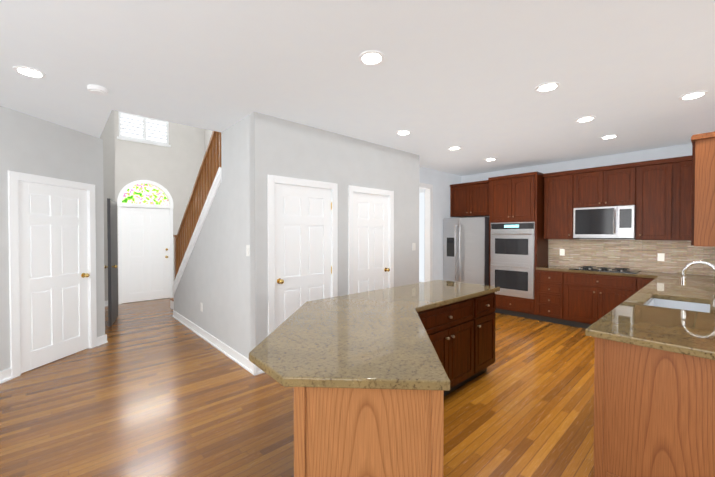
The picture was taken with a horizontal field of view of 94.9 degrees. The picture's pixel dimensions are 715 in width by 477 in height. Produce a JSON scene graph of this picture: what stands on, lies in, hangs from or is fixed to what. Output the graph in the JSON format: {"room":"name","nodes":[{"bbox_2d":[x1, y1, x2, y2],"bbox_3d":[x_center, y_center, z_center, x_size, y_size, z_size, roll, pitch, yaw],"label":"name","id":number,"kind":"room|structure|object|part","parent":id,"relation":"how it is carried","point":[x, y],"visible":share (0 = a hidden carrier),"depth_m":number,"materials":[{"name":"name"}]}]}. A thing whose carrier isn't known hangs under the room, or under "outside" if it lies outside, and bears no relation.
{"room":"kitchen","nodes":[
{"label":"kitchen","id":0,"kind":"room"},
{"bbox_2d":[0,106,11,383],"bbox_3d":[-3.725,0.072,2.110,1.860,2.740,1.792,-1,1,-42],"label":"wall","id":1,"kind":"structure","parent":0,"point":[5,334],"depth_m":3.28,"materials":[{"name":"grey paint"}]},
{"bbox_3d":[-3.574,1.379,2.680,2.667,0.110,2.406,-1,1,-42],"label":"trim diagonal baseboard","id":2,"kind":"part","parent":1,"relation":"part of","materials":[{"name":"white wood"}]},
{"bbox_2d":[8,118,15,365],"bbox_3d":[-4.208,0.051,3.651,0.495,2.740,0.973,-1,1,-42],"label":"wall","id":3,"kind":"structure","parent":0,"point":[11,129],"depth_m":3.33,"materials":[{"name":"grey paint"}]},
{"bbox_2d":[16,114,107,373],"bbox_3d":[-3.543,0.046,4.009,0.790,2.740,0.630,-1,1,-42],"label":"wall","id":4,"kind":"structure","parent":0,"point":[52,296],"depth_m":3.80,"materials":[{"name":"grey paint"}]},
{"bbox_3d":[-3.477,0.364,3.804,0.740,2.110,0.683,-1,1,-42],"label":"diagonal wall door","id":5,"kind":"part","parent":4,"relation":"part of","materials":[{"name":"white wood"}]},
{"bbox_2d":[100,110,117,326],"bbox_3d":[-4.335,-1.406,5.602,0.580,5.600,2.750,-1,1,-42],"label":"wall","id":6,"kind":"structure","parent":0,"point":[110,252],"depth_m":6.64,"materials":[{"name":"grey paint"}]},
{"bbox_3d":[-4.116,0.376,5.475,0.267,2.020,0.750,-1,1,-42],"label":"open hall door","id":7,"kind":"part","parent":6,"relation":"part of","materials":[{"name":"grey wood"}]},
{"bbox_2d":[114,111,204,303],"bbox_3d":[-4.664,-1.429,7.340,2.400,5.600,0.260,-1,1,-42],"label":"wall","id":8,"kind":"structure","parent":0,"point":[173,169],"depth_m":7.51,"materials":[{"name":"paint"}]},
{"bbox_2d":[117,111,170,146],"bbox_3d":[-4.678,-2.372,7.203,0.990,0.589,0.155,-1,1,-42],"label":"window","id":9,"kind":"structure","parent":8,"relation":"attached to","point":[140,129],"depth_m":7.17,"materials":[{"name":"grey glass"}]},
{"bbox_2d":[117,180,172,208],"bbox_3d":[-4.644,-0.983,7.214,1.050,0.600,0.082,-1,1,-42],"label":"arch window","id":10,"kind":"structure","parent":8,"relation":"in","point":[140,193],"depth_m":7.21,"materials":[{"name":"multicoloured glass"}]},
{"bbox_2d":[118,206,173,303],"bbox_3d":[-4.644,0.317,7.231,1.030,2.110,0.164,-1,1,-42],"label":"front door","id":11,"kind":"structure","parent":8,"relation":"in","point":[145,253],"depth_m":7.20,"materials":[{"name":"white metal"}]},
{"bbox_2d":[205,129,212,151],"bbox_3d":[-1.969,-1.414,6.186,0.120,5.600,5.080,-1,1,-42],"label":"wall","id":12,"kind":"structure","parent":0,"point":[208,133],"depth_m":7.86,"materials":[{"name":"paint"}]},
{"bbox_2d":[170,115,256,374],"bbox_3d":[-2.024,-1.401,5.279,1.175,5.600,4.109,-1,1,-42],"label":"wall","id":13,"kind":"structure","parent":0,"point":[210,302],"depth_m":4.17,"materials":[{"name":"grey paint"}]},
{"bbox_3d":[-2.175,1.353,4.635,0.027,0.110,3.307,-1,1,-42],"label":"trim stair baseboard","id":14,"kind":"part","parent":13,"relation":"part of","materials":[{"name":"white wood"}]},
{"bbox_2d":[0,282,594,476],"bbox_3d":[1.227,1.470,3.009,10.600,0.080,14.660,-1,1,-42],"label":"floor","id":15,"kind":"structure","parent":0,"point":[153,388],"depth_m":2.72,"materials":[{"name":"brown wood"}]},
{"bbox_2d":[249,280,499,476],"bbox_3d":[0.508,0.981,2.496,2.805,0.909,1.617,-1,1,-42],"label":"kitchen island","id":16,"kind":"object","parent":15,"relation":"on","point":[373,378],"visible":1,"depth_m":1.41,"materials":[{"name":"beige stone"}]},
{"bbox_2d":[249,280,499,390],"bbox_3d":[0.508,0.546,2.490,2.805,0.040,1.617,-1,1,-42],"label":"island countertop","id":17,"kind":"structure","parent":16,"relation":"on","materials":[{"name":"stone"}]},
{"bbox_2d":[443,217,488,285],"bbox_3d":[2.286,0.485,6.615,0.793,1.789,0.877,-1,1,-42],"label":"refrigerator","id":18,"kind":"object","parent":15,"relation":"on","point":[465,250],"visible":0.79,"depth_m":6.33,"materials":[{"name":"metal"}]},
{"bbox_2d":[489,220,549,319],"bbox_3d":[2.956,0.549,6.043,0.628,1.677,0.825,-1,1,-42],"label":"tall cabinet","id":19,"kind":"object","parent":15,"relation":"on","point":[517,249],"depth_m":5.78,"materials":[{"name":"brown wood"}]},
{"bbox_2d":[490,221,546,299],"bbox_3d":[2.919,0.369,6.007,0.637,1.314,0.759,-1,1,-42],"label":"double oven","id":20,"kind":"object","parent":19,"relation":"in","point":[517,248],"depth_m":5.77,"materials":[{"name":"silver metal"}]},
{"bbox_2d":[538,268,561,323],"bbox_3d":[3.400,0.959,5.572,0.616,0.870,0.478,-1,1,-42],"label":"base cabinet","id":21,"kind":"object","parent":15,"relation":"on","point":[549,281],"depth_m":5.39,"materials":[{"name":"brown wood"}]},
{"bbox_2d":[562,272,629,331],"bbox_3d":[3.842,0.966,5.088,0.616,0.870,0.968,-1,1,-42],"label":"base cabinet","id":22,"kind":"object","parent":15,"relation":"on","point":[586,296],"depth_m":4.99,"materials":[{"name":"brown wood"}]},
{"bbox_2d":[542,264,661,275],"bbox_3d":[3.744,0.510,5.166,0.605,0.040,1.528,-1,1,-42],"label":"countertop","id":23,"kind":"structure","parent":22,"relation":"on","point":[560,267],"depth_m":4.84,"materials":[{"name":"brown stone"}]},
{"bbox_2d":[570,264,641,271],"bbox_3d":[3.827,0.471,5.101,0.440,0.040,0.820,-1,1,-42],"label":"cooktop","id":24,"kind":"object","parent":23,"relation":"in","point":[589,267],"depth_m":5.08,"materials":[{"name":"metal"}]},
{"bbox_2d":[630,276,653,295],"bbox_3d":[4.176,0.971,4.694,0.655,0.870,0.338,-1,1,-42],"label":"base cabinet","id":25,"kind":"object","parent":15,"relation":"on","point":[636,282],"depth_m":4.58,"materials":[{"name":"brown wood"}]},
{"bbox_2d":[591,336,714,476],"bbox_3d":[1.878,1.008,1.972,0.692,0.870,0.610,-1,1,-42],"label":"base cabinet","id":26,"kind":"object","parent":15,"relation":"on","point":[654,411],"depth_m":1.77,"materials":[{"name":"brown wood"}]},
{"bbox_2d":[586,272,714,359],"bbox_3d":[3.130,0.537,3.137,4.250,0.040,0.640,-1,1,-42],"label":"countertop","id":27,"kind":"structure","parent":26,"relation":"on","point":[638,322],"depth_m":2.13,"materials":[{"name":"brown stone"}]},
{"bbox_2d":[640,260,714,342],"bbox_3d":[2.654,0.463,2.678,0.704,0.542,0.438,-1,1,-42],"label":"sink","id":28,"kind":"object","parent":27,"relation":"in","point":[701,305],"depth_m":2.88,"materials":[{"name":"metal"}]},
{"bbox_2d":[250,112,418,375],"bbox_3d":[-0.209,0.039,4.540,2.827,2.740,0.614,-1,1,-42],"label":"wall","id":29,"kind":"structure","parent":0,"point":[332,214],"depth_m":4.01,"materials":[{"name":"grey paint"}]},
{"bbox_3d":[-0.626,0.365,3.858,0.950,2.105,0.164,-1,1,-42],"label":"pantry door","id":30,"kind":"part","parent":29,"relation":"part of","materials":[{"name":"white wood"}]},
{"bbox_3d":[0.189,0.355,4.604,0.880,2.105,0.164,-1,1,-42],"label":"pantry door","id":31,"kind":"part","parent":29,"relation":"part of","materials":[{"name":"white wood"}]},
{"bbox_2d":[0,0,714,192],"bbox_3d":[1.227,-1.460,2.969,10.600,0.300,14.660,-1,1,-42],"label":"ceiling","id":32,"kind":"structure","parent":0,"point":[468,77],"depth_m":2.53,"materials":[{"name":"white paint"}]},
{"bbox_2d":[12,66,46,77],"bbox_3d":[-2.564,-1.299,2.569,0.189,0.010,0.189,1,1,42],"label":"recessed light","id":33,"kind":"object","parent":32,"relation":"in","point":[27,71],"depth_m":2.56,"materials":[{"name":"white"}]},
{"bbox_2d":[87,84,108,95],"bbox_3d":[-2.261,-1.287,2.859,0.150,0.042,0.150,-1,1,-42],"label":"smoke detector","id":34,"kind":"object","parent":32,"relation":"attached to","point":[98,90],"visible":1,"depth_m":2.83,"materials":[{"name":"white plastic"}]},
{"bbox_2d":[359,50,384,64],"bbox_3d":[0.102,-1.297,2.364,0.189,0.010,0.189,1,1,42],"label":"recessed light","id":35,"kind":"object","parent":32,"relation":"in","point":[371,57],"depth_m":2.35,"materials":[{"name":"white"}]},
{"bbox_2d":[396,130,410,134],"bbox_3d":[0.577,-1.320,4.097,0.189,0.010,0.189,1,1,42],"label":"recessed light","id":36,"kind":"object","parent":32,"relation":"in","point":[402,132],"depth_m":4.07,"materials":[{"name":"white"}]},
{"bbox_2d":[448,146,460,149],"bbox_3d":[1.431,-1.330,4.838,0.189,0.010,0.189,0,1,24],"label":"recessed light","id":37,"kind":"object","parent":32,"relation":"in","point":[454,147],"depth_m":4.83,"materials":[{"name":"white"}]},
{"bbox_2d":[535,82,559,91],"bbox_3d":[1.638,-1.303,2.832,0.189,0.010,0.189,0,1,24],"label":"recessed light","id":38,"kind":"object","parent":32,"relation":"in","point":[546,87],"depth_m":2.82,"materials":[{"name":"white"}]},
{"bbox_2d":[575,116,595,121],"bbox_3d":[2.516,-1.314,3.621,0.189,0.010,0.189,0,1,24],"label":"recessed light","id":39,"kind":"object","parent":32,"relation":"in","point":[587,118],"depth_m":3.61,"materials":[{"name":"white"}]},
{"bbox_2d":[600,135,617,138],"bbox_3d":[3.282,-1.323,4.280,0.189,0.010,0.189,1,1,42],"label":"recessed light","id":40,"kind":"object","parent":32,"relation":"in","point":[607,136],"depth_m":4.27,"materials":[{"name":"white"}]},
{"bbox_2d":[678,91,707,99],"bbox_3d":[3.068,-1.305,3.002,0.189,0.010,0.189,1,1,42],"label":"recessed light","id":41,"kind":"object","parent":32,"relation":"in","point":[697,94],"depth_m":2.98,"materials":[{"name":"white"}]},
{"bbox_2d":[419,167,461,281],"bbox_3d":[1.424,0.012,6.516,2.250,2.740,0.140,-1,1,-42],"label":"wall","id":42,"kind":"structure","parent":0,"point":[435,184],"depth_m":6.50,"materials":[{"name":"paint"}]},
{"bbox_2d":[462,143,714,275],"bbox_3d":[3.675,0.021,5.809,0.120,2.740,4.220,-1,1,-42],"label":"wall","id":43,"kind":"structure","parent":0,"point":[653,154],"depth_m":5.39,"materials":[{"name":"paint"}]},
{"bbox_2d":[450,180,485,217],"bbox_3d":[2.420,-0.788,6.732,0.466,0.674,0.901,-1,1,-42],"label":"upper cabinet","id":44,"kind":"object","parent":43,"relation":"attached to","point":[468,199],"depth_m":6.60,"materials":[{"name":"brown wood"}]},
{"bbox_2d":[486,172,541,223],"bbox_3d":[2.961,-0.712,6.030,0.616,0.840,0.825,-1,1,-42],"label":"upper cabinet","id":45,"kind":"object","parent":43,"relation":"attached to","point":[516,196],"depth_m":5.78,"materials":[{"name":"brown wood"}]},
{"bbox_2d":[542,170,577,239],"bbox_3d":[3.525,-0.549,5.615,0.346,1.115,0.513,-1,1,-42],"label":"upper cabinet","id":46,"kind":"object","parent":43,"relation":"attached to","point":[559,189],"depth_m":5.52,"materials":[{"name":"brown wood"}]},
{"bbox_2d":[570,204,613,239],"bbox_3d":[3.827,-0.251,5.238,0.403,0.481,0.567,-1,1,-42],"label":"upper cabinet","id":47,"kind":"object","parent":43,"relation":"attached to","point":[596,223],"depth_m":5.12,"materials":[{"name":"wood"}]},
{"bbox_2d":[572,205,638,239],"bbox_3d":[3.876,-0.242,5.149,0.451,0.495,0.764,-1,1,-42],"label":"microwave","id":48,"kind":"object","parent":47,"relation":"in","point":[589,222],"depth_m":5.01,"materials":[{"name":"silver metal"}]},
{"bbox_2d":[578,164,637,207],"bbox_3d":[3.919,-0.798,5.181,0.346,0.605,0.770,-1,1,-42],"label":"upper cabinet","id":49,"kind":"object","parent":43,"relation":"attached to","point":[612,184],"depth_m":5.02,"materials":[{"name":"brown wood"}]},
{"bbox_2d":[614,204,637,239],"bbox_3d":[4.084,-0.247,4.956,0.403,0.481,0.197,-1,1,-42],"label":"control panel","id":50,"kind":"object","parent":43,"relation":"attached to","point":[625,215],"depth_m":4.83,"materials":[{"name":"silver metal"}]},
{"bbox_2d":[634,160,665,239],"bbox_3d":[4.315,-0.537,4.751,0.346,1.115,0.521,-1,1,-42],"label":"upper cabinet","id":51,"kind":"object","parent":43,"relation":"attached to","point":[652,173],"depth_m":4.66,"materials":[{"name":"brown wood"}]},
{"bbox_2d":[662,156,689,239],"bbox_3d":[4.489,-0.534,4.525,0.394,1.115,0.318,-1,1,-42],"label":"upper cabinet","id":52,"kind":"object","parent":43,"relation":"attached to","point":[676,218],"depth_m":4.46,"materials":[{"name":"brown wood"}]},
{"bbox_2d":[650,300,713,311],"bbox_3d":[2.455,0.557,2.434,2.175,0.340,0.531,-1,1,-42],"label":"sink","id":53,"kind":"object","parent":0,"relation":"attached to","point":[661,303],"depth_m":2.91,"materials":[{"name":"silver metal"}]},
{"bbox_2d":[690,132,714,247],"bbox_3d":[3.616,-0.460,3.292,0.605,1.070,0.346,-1,1,-42],"label":"upper cabinet","id":54,"kind":"object","parent":0,"relation":"attached to","point":[702,159],"depth_m":3.16,"materials":[{"name":"brown wood"}]}
]}

